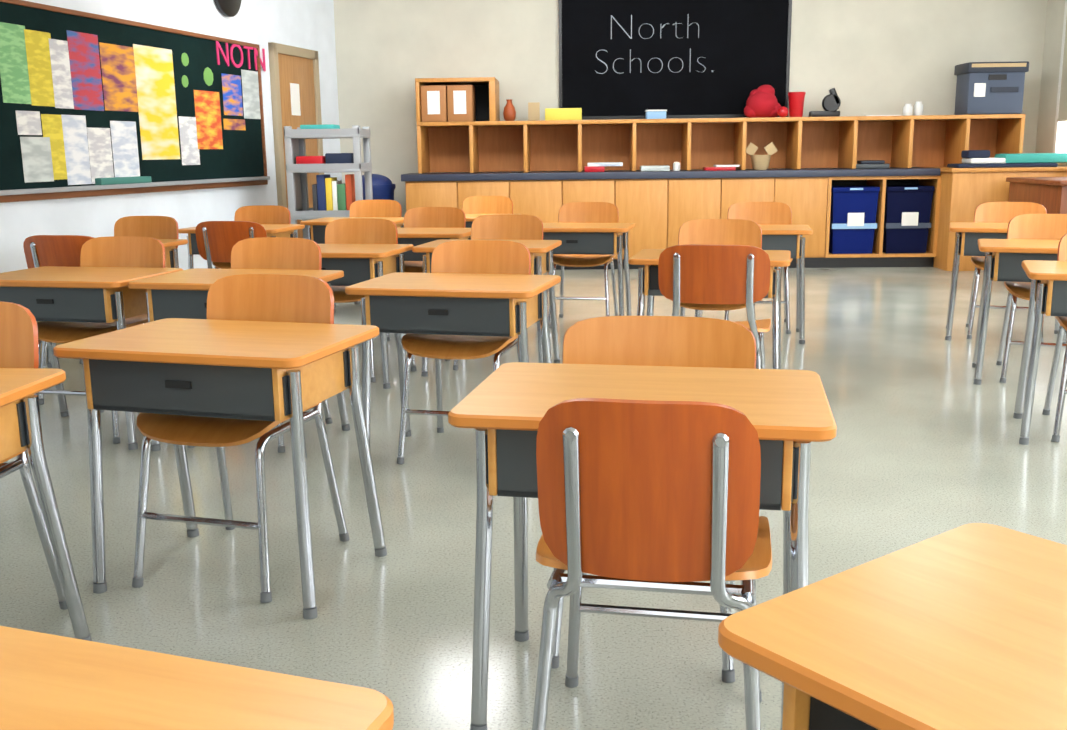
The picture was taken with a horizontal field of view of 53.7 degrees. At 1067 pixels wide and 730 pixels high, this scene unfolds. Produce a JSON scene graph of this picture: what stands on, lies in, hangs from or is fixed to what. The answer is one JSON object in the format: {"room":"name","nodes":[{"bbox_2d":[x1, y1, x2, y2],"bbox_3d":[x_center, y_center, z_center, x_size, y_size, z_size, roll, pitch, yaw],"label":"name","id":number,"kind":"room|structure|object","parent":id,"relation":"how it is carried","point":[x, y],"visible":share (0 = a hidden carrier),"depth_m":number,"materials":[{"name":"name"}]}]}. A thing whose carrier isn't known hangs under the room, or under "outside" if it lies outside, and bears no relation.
{"room":"school classroom","nodes":[
{"label":"school classroom","id":0,"kind":"room"},
{"bbox_2d":[0,0,341,272],"bbox_3d":[-3.880,-1.008,3.274,0.150,3.000,15.206,2,12,14],"label":"wall","id":1,"kind":"structure","parent":0,"point":[308,24],"depth_m":8.05,"materials":[{"name":"white paint"}]},
{"bbox_2d":[0,0,269,202],"bbox_3d":[-2.994,-1.563,6.246,0.075,1.157,5.899,2,12,14],"label":"chalkboard","id":2,"kind":"object","parent":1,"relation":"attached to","point":[91,104],"visible":1,"depth_m":7.09,"materials":[{"name":"green wood"}]},
{"bbox_2d":[268,42,323,237],"bbox_3d":[-2.115,-1.846,9.656,0.096,2.059,0.880,2,12,14],"label":"door","id":3,"kind":"structure","parent":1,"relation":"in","point":[295,87],"depth_m":9.44,"materials":[{"name":"brown wood"}]},
{"bbox_2d":[214,0,240,16],"bbox_3d":[-2.428,-2.965,8.333,0.050,0.400,0.400,2,12,14],"label":"wall clock","id":4,"kind":"object","parent":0,"point":[228,8],"visible":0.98,"depth_m":8.33,"materials":[{"name":"black plastic"}]},
{"bbox_2d":[0,267,1066,729],"bbox_3d":[-0.377,0.404,3.900,10.318,0.100,14.200,0,11,2],"label":"floor","id":5,"kind":"structure","parent":0,"point":[922,445],"depth_m":3.24,"materials":[{"name":"stone"}]},
{"bbox_2d":[0,301,67,609],"bbox_3d":[-1.399,0.274,2.400,0.412,0.782,0.499,0,12,5],"label":"chair","id":6,"kind":"object","parent":5,"relation":"on","point":[18,337],"visible":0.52,"depth_m":2.53,"materials":[{"name":"brown wood"}]},
{"bbox_2d":[0,368,91,640],"bbox_3d":[-1.378,0.377,2.196,0.680,0.663,0.499,0,12,5],"label":"desk","id":7,"kind":"object","parent":5,"relation":"on","point":[20,425],"visible":0.96,"depth_m":2.28,"materials":[{"name":"orange"}]},
{"bbox_2d":[36,321,64,357],"bbox_3d":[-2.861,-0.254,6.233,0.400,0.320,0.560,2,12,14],"label":"chair","id":8,"kind":"object","parent":5,"relation":"on","point":[41,344],"depth_m":5.96,"materials":[{"name":"beige"}]},
{"bbox_2d":[23,235,93,403],"bbox_3d":[-2.051,-0.237,4.953,0.412,0.782,0.498,2,12,11],"label":"chair","id":9,"kind":"object","parent":5,"relation":"on","point":[51,250],"visible":0.17,"depth_m":4.67,"materials":[{"name":"brown wood"}]},
{"bbox_2d":[0,266,182,449],"bbox_3d":[-1.820,-0.042,4.283,0.680,0.663,0.499,2,12,13],"label":"desk","id":10,"kind":"object","parent":5,"relation":"on","point":[78,294],"visible":0.65,"depth_m":4.04,"materials":[{"name":"orange wood"}]},
{"bbox_2d":[34,236,164,443],"bbox_3d":[-1.796,-0.122,4.376,0.412,0.782,0.498,2,12,13],"label":"chair","id":11,"kind":"object","parent":5,"relation":"on","point":[129,251],"visible":0.38,"depth_m":4.47,"materials":[{"name":"brown wood"}]},
{"bbox_2d":[47,239,187,367],"bbox_3d":[-2.289,-0.340,5.775,0.680,0.663,0.499,2,12,11],"label":"desk","id":12,"kind":"object","parent":5,"relation":"on","point":[171,254],"visible":0.08,"depth_m":5.79,"materials":[{"name":"orange wood"}]},
{"bbox_2d":[79,216,178,363],"bbox_3d":[-2.258,-0.430,5.916,0.412,0.782,0.499,2,12,11],"label":"chair","id":13,"kind":"object","parent":5,"relation":"on","point":[160,227],"visible":0.25,"depth_m":6.07,"materials":[{"name":"brown wood"}]},
{"bbox_2d":[0,626,393,729],"bbox_3d":[-0.509,0.638,0.858,0.680,0.663,0.499,3,12,19],"label":"desk","id":14,"kind":"object","parent":5,"relation":"on","point":[51,682],"visible":1,"depth_m":0.91,"materials":[{"name":"orange wood"}]},
{"bbox_2d":[53,318,386,618],"bbox_3d":[-0.795,0.248,2.792,0.680,0.663,0.499,3,12,16],"label":"desk","id":15,"kind":"object","parent":5,"relation":"on","point":[259,370],"visible":1,"depth_m":2.59,"materials":[{"name":"orange wood"}]},
{"bbox_2d":[195,221,266,268],"bbox_3d":[-1.551,-0.415,5.801,0.412,0.782,0.499,2,12,11],"label":"chair","id":16,"kind":"object","parent":5,"relation":"on","point":[217,241],"visible":0.29,"depth_m":5.53,"materials":[{"name":"brown wood"}]},
{"bbox_2d":[127,268,349,457],"bbox_3d":[-1.127,-0.019,4.128,0.680,0.663,0.499,2,12,13],"label":"desk","id":17,"kind":"object","parent":5,"relation":"on","point":[182,294],"visible":0.35,"depth_m":3.93,"materials":[{"name":"orange wood"}]},
{"bbox_2d":[132,274,349,602],"bbox_3d":[-0.805,0.169,2.885,0.412,0.782,0.499,3,12,16],"label":"chair","id":18,"kind":"object","parent":5,"relation":"on","point":[276,298],"visible":0.54,"depth_m":2.82,"materials":[{"name":"brown wood"}]},
{"bbox_2d":[179,224,304,268],"bbox_3d":[-1.882,-0.571,6.888,0.680,0.663,0.499,2,12,11],"label":"desk","id":19,"kind":"object","parent":5,"relation":"on","point":[280,230],"visible":0.17,"depth_m":6.72,"materials":[{"name":"orange wood"}]},
{"bbox_2d":[212,205,290,268],"bbox_3d":[-1.863,-0.649,6.972,0.412,0.782,0.499,2,12,11],"label":"chair","id":20,"kind":"object","parent":5,"relation":"on","point":[266,214],"visible":0.31,"depth_m":7.12,"materials":[{"name":"brown wood"}]},
{"bbox_2d":[187,237,331,452],"bbox_3d":[-1.104,-0.099,4.220,0.412,0.782,0.498,2,12,13],"label":"chair","id":21,"kind":"object","parent":5,"relation":"on","point":[284,253],"visible":0.35,"depth_m":4.37,"materials":[{"name":"brown wood"}]},
{"bbox_2d":[283,125,372,238],"bbox_3d":[-1.660,-1.281,8.666,0.636,1.331,0.460,0,11,2],"label":"shelving unit","id":22,"kind":"object","parent":5,"relation":"on","point":[297,185],"visible":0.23,"depth_m":8.42,"materials":[{"name":"grey plastic"}]},
{"bbox_2d":[296,156,323,163],"bbox_3d":[-1.784,-1.640,8.531,0.215,0.104,0.270,0,11,2],"label":"box","id":23,"kind":"object","parent":22,"relation":"on","point":[299,159],"depth_m":8.40,"materials":[{"name":"red cardboard"}]},
{"bbox_2d":[300,124,339,128],"bbox_3d":[-1.719,-1.898,8.502,0.350,0.079,0.300,0,11,2],"label":"folders","id":24,"kind":"object","parent":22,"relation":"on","point":[328,126],"visible":0.29,"depth_m":8.37,"materials":[{"name":"blue plastic"}]},
{"bbox_2d":[312,174,354,210],"bbox_3d":[-1.610,-1.381,8.546,0.320,0.325,0.210,0,11,2],"label":"books","id":25,"kind":"object","parent":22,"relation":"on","point":[331,193],"visible":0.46,"depth_m":8.45,"materials":[{"name":"multicoloured paper"}]},
{"bbox_2d":[323,153,353,163],"bbox_3d":[-1.550,-1.652,8.524,0.215,0.124,0.260,0,11,2],"label":"box","id":26,"kind":"object","parent":22,"relation":"on","point":[329,158],"depth_m":8.39,"materials":[{"name":"blue cardboard"}]},
{"bbox_2d":[300,217,403,306],"bbox_3d":[-1.236,-0.704,7.502,0.680,0.663,0.499,2,12,11],"label":"desk","id":27,"kind":"object","parent":5,"relation":"on","point":[316,228],"visible":0.25,"depth_m":7.30,"materials":[{"name":"orange wood"}]},
{"bbox_2d":[325,218,397,381],"bbox_3d":[-0.946,-0.347,5.430,0.412,0.782,0.499,2,12,11],"label":"chair","id":28,"kind":"object","parent":5,"relation":"on","point":[362,231],"visible":0.33,"depth_m":5.57,"materials":[{"name":"brown wood"}]},
{"bbox_2d":[318,244,416,388],"bbox_3d":[-0.978,-0.255,5.279,0.680,0.663,0.499,2,12,11],"label":"desk","id":29,"kind":"object","parent":5,"relation":"on","point":[356,263],"visible":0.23,"depth_m":5.02,"materials":[{"name":"orange wood"}]},
{"bbox_2d":[334,200,401,312],"bbox_3d":[-1.203,-0.796,7.653,0.412,0.782,0.498,2,12,11],"label":"chair","id":30,"kind":"object","parent":5,"relation":"on","point":[375,208],"visible":0.27,"depth_m":7.81,"materials":[{"name":"brown wood"}]},
{"bbox_2d":[362,174,395,199],"bbox_3d":[-1.568,-1.403,10.302,0.460,0.920,0.460,0,11,2],"label":"bin","id":31,"kind":"object","parent":5,"relation":"on","point":[383,187],"visible":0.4,"depth_m":10.08,"materials":[{"name":"blue plastic"}]},
{"bbox_2d":[361,228,470,324],"bbox_3d":[-0.685,-0.482,6.379,0.680,0.663,0.499,2,12,11],"label":"desk","id":32,"kind":"object","parent":5,"relation":"on","point":[416,236],"visible":0.1,"depth_m":6.12,"materials":[{"name":"orange wood"}]},
{"bbox_2d":[387,207,465,340],"bbox_3d":[-0.658,-0.568,6.501,0.412,0.782,0.498,2,12,11],"label":"chair","id":33,"kind":"object","parent":5,"relation":"on","point":[435,217],"visible":0.35,"depth_m":6.64,"materials":[{"name":"brown wood"}]},
{"bbox_2d":[345,272,560,444],"bbox_3d":[-0.274,0.020,3.884,0.680,0.663,0.499,2,12,14],"label":"desk","id":34,"kind":"object","parent":5,"relation":"on","point":[400,304],"visible":0.81,"depth_m":3.66,"materials":[{"name":"orange wood"}]},
{"bbox_2d":[397,240,530,463],"bbox_3d":[-0.251,-0.058,3.966,0.412,0.782,0.499,2,12,14],"label":"chair","id":35,"kind":"object","parent":5,"relation":"on","point":[483,257],"visible":0.56,"depth_m":4.04,"materials":[{"name":"brown wood"}]},
{"bbox_2d":[465,214,493,227],"bbox_3d":[-0.454,-0.765,7.758,0.680,0.663,0.499,2,12,11],"label":"desk","id":36,"kind":"object","parent":5,"relation":"on","point":[470,218],"visible":0.02,"depth_m":7.50,"materials":[{"name":"orange wood"}]},
{"bbox_2d":[412,239,561,376],"bbox_3d":[-0.222,-0.294,5.427,0.680,0.663,0.499,2,12,11],"label":"desk","id":37,"kind":"object","parent":5,"relation":"on","point":[541,252],"visible":0.4,"depth_m":5.35,"materials":[{"name":"orange wood"}]},
{"bbox_2d":[462,196,512,213],"bbox_3d":[-0.392,-0.887,8.053,0.412,0.782,0.499,2,12,11],"label":"chair","id":38,"kind":"object","parent":5,"relation":"on","point":[487,205],"visible":0.31,"depth_m":8.21,"materials":[{"name":"brown wood"}]},
{"bbox_2d":[453,214,542,369],"bbox_3d":[-0.180,-0.396,5.626,0.412,0.782,0.498,2,12,11],"label":"chair","id":39,"kind":"object","parent":5,"relation":"on","point":[507,227],"visible":0.21,"depth_m":5.78,"materials":[{"name":"brown wood"}]},
{"bbox_2d":[527,223,634,332],"bbox_3d":[0.279,-0.548,6.648,0.680,0.663,0.499,2,12,11],"label":"desk","id":40,"kind":"object","parent":5,"relation":"on","point":[596,238],"visible":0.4,"depth_m":6.40,"materials":[{"name":"orange wood"}]},
{"bbox_2d":[548,202,618,327],"bbox_3d":[0.331,-0.660,6.895,0.412,0.782,0.499,2,12,11],"label":"chair","id":41,"kind":"object","parent":5,"relation":"on","point":[589,212],"visible":0.73,"depth_m":7.01,"materials":[{"name":"brown wood"}]},
{"bbox_2d":[448,362,836,729],"bbox_3d":[0.225,0.372,2.120,0.680,0.663,0.499,2,12,11],"label":"desk","id":42,"kind":"object","parent":5,"relation":"on","point":[502,409],"visible":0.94,"depth_m":1.98,"materials":[{"name":"orange wood"}]},
{"bbox_2d":[532,398,771,729],"bbox_3d":[0.220,0.372,1.911,0.412,0.747,0.506,2,12,11],"label":"chair","id":43,"kind":"object","parent":5,"relation":"on","point":[653,495],"visible":0.96,"depth_m":1.67,"materials":[{"name":"brown wood"}]},
{"bbox_2d":[552,316,755,682],"bbox_3d":[0.271,0.277,2.451,0.474,0.718,0.497,2,12,11],"label":"chair","id":44,"kind":"object","parent":5,"relation":"on","point":[678,341],"visible":0.25,"depth_m":2.60,"materials":[{"name":"brown wood"}]},
{"bbox_2d":[628,249,790,368],"bbox_3d":[0.791,-0.164,4.723,0.680,0.663,0.499,2,12,14],"label":"desk","id":45,"kind":"object","parent":5,"relation":"on","point":[648,282],"visible":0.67,"depth_m":4.54,"materials":[{"name":"orange wood"}]},
{"bbox_2d":[658,244,770,368],"bbox_3d":[0.709,-0.097,4.099,0.412,0.782,0.499,2,12,14],"label":"chair","id":46,"kind":"object","parent":5,"relation":"on","point":[712,274],"visible":0.58,"depth_m":3.83,"materials":[{"name":"brown wood"}]},
{"bbox_2d":[678,219,761,320],"bbox_3d":[0.869,-0.288,5.029,0.412,0.782,0.498,2,12,14],"label":"chair","id":47,"kind":"object","parent":5,"relation":"on","point":[722,232],"visible":0.33,"depth_m":5.17,"materials":[{"name":"brown wood"}]},
{"bbox_2d":[401,77,1066,270],"bbox_3d":[1.819,-1.819,9.958,6.123,1.793,0.967,0,11,2],"label":"cabinet","id":48,"kind":"object","parent":5,"relation":"on","point":[484,152],"depth_m":9.92,"materials":[{"name":"brown wood"}]},
{"bbox_2d":[421,85,475,121],"bbox_3d":[-0.804,-2.470,9.970,0.481,0.331,0.283,0,11,2],"label":"binders","id":49,"kind":"object","parent":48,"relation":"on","point":[448,103],"visible":0.85,"depth_m":9.83,"materials":[{"name":"brown cardboard"}]},
{"bbox_2d":[503,99,515,120],"bbox_3d":[-0.229,-2.434,10.077,0.124,0.205,0.124,0,11,2],"label":"vase","id":50,"kind":"object","parent":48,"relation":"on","point":[509,112],"visible":0.9,"depth_m":10.04,"materials":[{"name":"brown ceramic"}]},
{"bbox_2d":[528,102,539,120],"bbox_3d":[0.005,-2.430,10.098,0.110,0.170,0.098,0,11,2],"label":"photo card","id":51,"kind":"object","parent":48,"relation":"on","point":[533,111],"visible":0.94,"depth_m":10.06,"materials":[{"name":"beige paper"}]},
{"bbox_2d":[545,108,581,119],"bbox_3d":[0.287,-2.392,10.064,0.348,0.115,0.200,0,11,2],"label":"box","id":52,"kind":"object","parent":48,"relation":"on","point":[563,113],"visible":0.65,"depth_m":9.97,"materials":[{"name":"yellow cardboard"}]},
{"bbox_2d":[584,162,622,171],"bbox_3d":[0.665,-1.886,10.034,0.360,0.085,0.250,0,11,2],"label":"stack","id":53,"kind":"object","parent":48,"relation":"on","point":[595,167],"visible":1,"depth_m":9.92,"materials":[{"name":"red paper"}]},
{"bbox_2d":[645,110,666,118],"bbox_3d":[1.165,-2.383,10.030,0.199,0.090,0.170,0,11,2],"label":"tub","id":54,"kind":"object","parent":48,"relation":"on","point":[655,114],"visible":0.88,"depth_m":9.95,"materials":[{"name":"blue plastic"}]},
{"bbox_2d":[640,162,679,170],"bbox_3d":[1.202,-1.885,9.997,0.375,0.085,0.220,0,11,2],"label":"pile","id":55,"kind":"object","parent":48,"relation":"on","point":[676,166],"visible":1,"depth_m":9.90,"materials":[{"name":"white paper"}]},
{"bbox_2d":[703,165,739,170],"bbox_3d":[1.778,-1.868,9.966,0.320,0.050,0.200,0,11,2],"label":"workbooks","id":56,"kind":"object","parent":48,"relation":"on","point":[722,167],"visible":1,"depth_m":9.87,"materials":[{"name":"red paper"}]},
{"bbox_2d":[746,142,777,169],"bbox_3d":[2.143,-1.971,9.930,0.311,0.257,0.200,0,11,2],"label":"basket","id":57,"kind":"object","parent":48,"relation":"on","point":[760,162],"visible":1,"depth_m":9.90,"materials":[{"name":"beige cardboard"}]},
{"bbox_2d":[744,84,780,117],"bbox_3d":[2.172,-2.494,9.965,0.360,0.310,0.292,0,11,2],"label":"plush","id":58,"kind":"object","parent":48,"relation":"on","point":[761,102],"visible":0.92,"depth_m":9.88,"materials":[{"name":"red fabric"}]},
{"bbox_2d":[778,106,788,116],"bbox_3d":[2.326,-2.358,9.813,0.102,0.100,0.099,0,11,2],"label":"ball","id":59,"kind":"object","parent":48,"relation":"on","point":[783,111],"visible":0.9,"depth_m":9.78,"materials":[{"name":"red plastic"}]},
{"bbox_2d":[788,92,805,116],"bbox_3d":[2.486,-2.459,9.960,0.164,0.235,0.162,0,11,2],"label":"cup","id":60,"kind":"object","parent":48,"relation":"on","point":[796,102],"visible":0.96,"depth_m":9.90,"materials":[{"name":"red plastic"}]},
{"bbox_2d":[809,88,840,116],"bbox_3d":[2.754,-2.477,9.945,0.285,0.269,0.080,0,11,2],"label":"tape dispenser","id":61,"kind":"object","parent":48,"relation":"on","point":[831,102],"visible":0.98,"depth_m":9.92,"materials":[{"name":"black plastic"}]},
{"bbox_2d":[829,185,879,253],"bbox_3d":[3.018,-1.397,10.091,0.437,0.621,0.502,0,11,2],"label":"storage bin","id":62,"kind":"object","parent":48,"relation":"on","point":[853,224],"visible":0.81,"depth_m":9.87,"materials":[{"name":"blue plastic"}]},
{"bbox_2d":[856,160,889,168],"bbox_3d":[3.162,-1.885,9.905,0.320,0.075,0.200,0,11,2],"label":"books","id":63,"kind":"object","parent":48,"relation":"on","point":[871,164],"visible":0.79,"depth_m":9.82,"materials":[{"name":"grey paper"}]},
{"bbox_2d":[864,115,900,115],"bbox_3d":[3.273,-2.352,9.948,0.320,0.012,0.220,0,11,2],"label":"paper stack","id":64,"kind":"object","parent":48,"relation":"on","point":[882,115],"visible":0.43,"depth_m":9.84,"materials":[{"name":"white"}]},
{"bbox_2d":[882,185,934,252],"bbox_3d":[3.518,-1.399,10.070,0.437,0.621,0.502,0,11,2],"label":"storage bin","id":65,"kind":"object","parent":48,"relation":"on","point":[907,225],"visible":0.85,"depth_m":9.85,"materials":[{"name":"blue plastic"}]},
{"bbox_2d":[902,102,915,115],"bbox_3d":[3.528,-2.404,9.927,0.090,0.115,0.088,0,11,2],"label":"glass jar","id":66,"kind":"object","parent":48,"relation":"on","point":[910,110],"depth_m":9.90,"materials":[{"name":"white"}]},
{"bbox_2d":[915,101,923,114],"bbox_3d":[3.641,-2.422,9.960,0.090,0.135,0.088,0,11,2],"label":"glass jar","id":67,"kind":"object","parent":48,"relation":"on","point":[919,106],"depth_m":9.92,"materials":[{"name":"white glass"}]},
{"bbox_2d":[954,61,1028,114],"bbox_3d":[4.231,-2.558,9.768,0.546,0.464,0.374,0,11,2],"label":"storage tote","id":68,"kind":"object","parent":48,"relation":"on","point":[984,88],"visible":0.96,"depth_m":9.61,"materials":[{"name":"grey plastic"},{"name":"white paper"}]},
{"bbox_2d":[947,150,1066,167],"bbox_3d":[4.298,-1.872,9.544,0.977,0.155,0.300,0,11,2],"label":"heap","id":69,"kind":"object","parent":48,"relation":"on","point":[976,159],"visible":1,"depth_m":9.42,"materials":[{"name":"blue"}]},
{"bbox_2d":[695,225,812,343],"bbox_3d":[1.297,-0.492,6.307,0.680,0.663,0.499,2,12,11],"label":"desk","id":70,"kind":"object","parent":5,"relation":"on","point":[791,238],"visible":0.44,"depth_m":6.04,"materials":[{"name":"orange wood"}]},
{"bbox_2d":[724,202,792,333],"bbox_3d":[1.419,-0.624,6.648,0.412,0.782,0.499,2,12,11],"label":"chair","id":71,"kind":"object","parent":5,"relation":"on","point":[768,213],"visible":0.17,"depth_m":6.78,"materials":[{"name":"brown wood"}]},
{"bbox_2d":[718,523,1066,729],"bbox_3d":[0.564,0.601,0.977,0.499,0.663,0.680,-9,14,-36],"label":"desk","id":72,"kind":"object","parent":5,"relation":"on","point":[963,627],"visible":1,"depth_m":1.01,"materials":[{"name":"orange wood"}]},
{"bbox_2d":[945,222,1066,343],"bbox_3d":[2.788,-0.486,6.189,0.680,0.663,0.499,4,12,21],"label":"desk","id":73,"kind":"object","parent":5,"relation":"on","point":[968,235],"visible":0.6,"depth_m":6.07,"materials":[{"name":"orange wood"}]},
{"bbox_2d":[966,202,1046,342],"bbox_3d":[2.831,-0.567,6.286,0.412,0.782,0.499,4,12,21],"label":"chair","id":74,"kind":"object","parent":5,"relation":"on","point":[997,212],"visible":0.42,"depth_m":6.42,"materials":[{"name":"brown wood"}]},
{"bbox_2d":[972,239,1059,384],"bbox_3d":[2.474,-0.248,5.036,0.680,0.663,0.499,4,12,21],"label":"desk","id":75,"kind":"object","parent":5,"relation":"on","point":[1004,258],"visible":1,"depth_m":4.92,"materials":[{"name":"orange"}]},
{"bbox_2d":[996,214,1066,382],"bbox_3d":[2.516,-0.329,5.134,0.412,0.782,0.499,4,12,21],"label":"chair","id":76,"kind":"object","parent":5,"relation":"on","point":[1041,226],"visible":0.56,"depth_m":5.28,"materials":[{"name":"brown wood"}]},
{"bbox_2d":[1006,177,1066,213],"bbox_3d":[4.490,-1.142,8.858,0.660,0.840,1.080,0,11,2],"label":"desk","id":77,"kind":"object","parent":5,"relation":"on","point":[1049,194],"visible":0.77,"depth_m":8.66,"materials":[{"name":"brown wood"}]},
{"bbox_2d":[1013,260,1066,444],"bbox_3d":[2.223,-0.038,4.020,0.680,0.663,0.499,4,12,21],"label":"desk","id":78,"kind":"object","parent":5,"relation":"on","point":[1048,293],"visible":1,"depth_m":3.97,"materials":[{"name":"orange"}]},
{"bbox_2d":[1042,233,1066,441],"bbox_3d":[2.265,-0.119,4.117,0.412,0.782,0.499,4,12,21],"label":"chair","id":79,"kind":"object","parent":5,"relation":"on","point":[1062,256],"visible":0.81,"depth_m":4.29,"materials":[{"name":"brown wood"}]},
{"bbox_2d":[333,0,1047,223],"bbox_3d":[1.405,-2.521,10.405,6.984,3.000,0.150,0,11,2],"label":"wall","id":80,"kind":"structure","parent":0,"point":[877,57],"depth_m":10.23,"materials":[{"name":"beige paint"}]},
{"bbox_2d":[558,0,791,119],"bbox_3d":[1.360,-3.162,10.182,2.231,1.514,0.030,0,11,2],"label":"blackboard","id":81,"kind":"object","parent":80,"relation":"attached to","point":[627,59],"visible":1,"depth_m":10.21,"materials":[{"name":"stone"}]},
{"bbox_2d":[1035,0,1066,165],"bbox_3d":[4.684,-1.133,3.377,0.150,3.000,14.200,0,11,2],"label":"wall","id":82,"kind":"structure","parent":0,"point":[1050,73],"depth_m":9.94,"materials":[{"name":"beige paint"}]},
{"bbox_2d":[1053,0,1066,162],"bbox_3d":[4.812,-2.278,8.000,0.036,1.500,3.620,0,11,2],"label":"window","id":83,"kind":"structure","parent":82,"relation":"in","point":[1060,139],"depth_m":9.66,"materials":[{"name":"white"}]}
]}

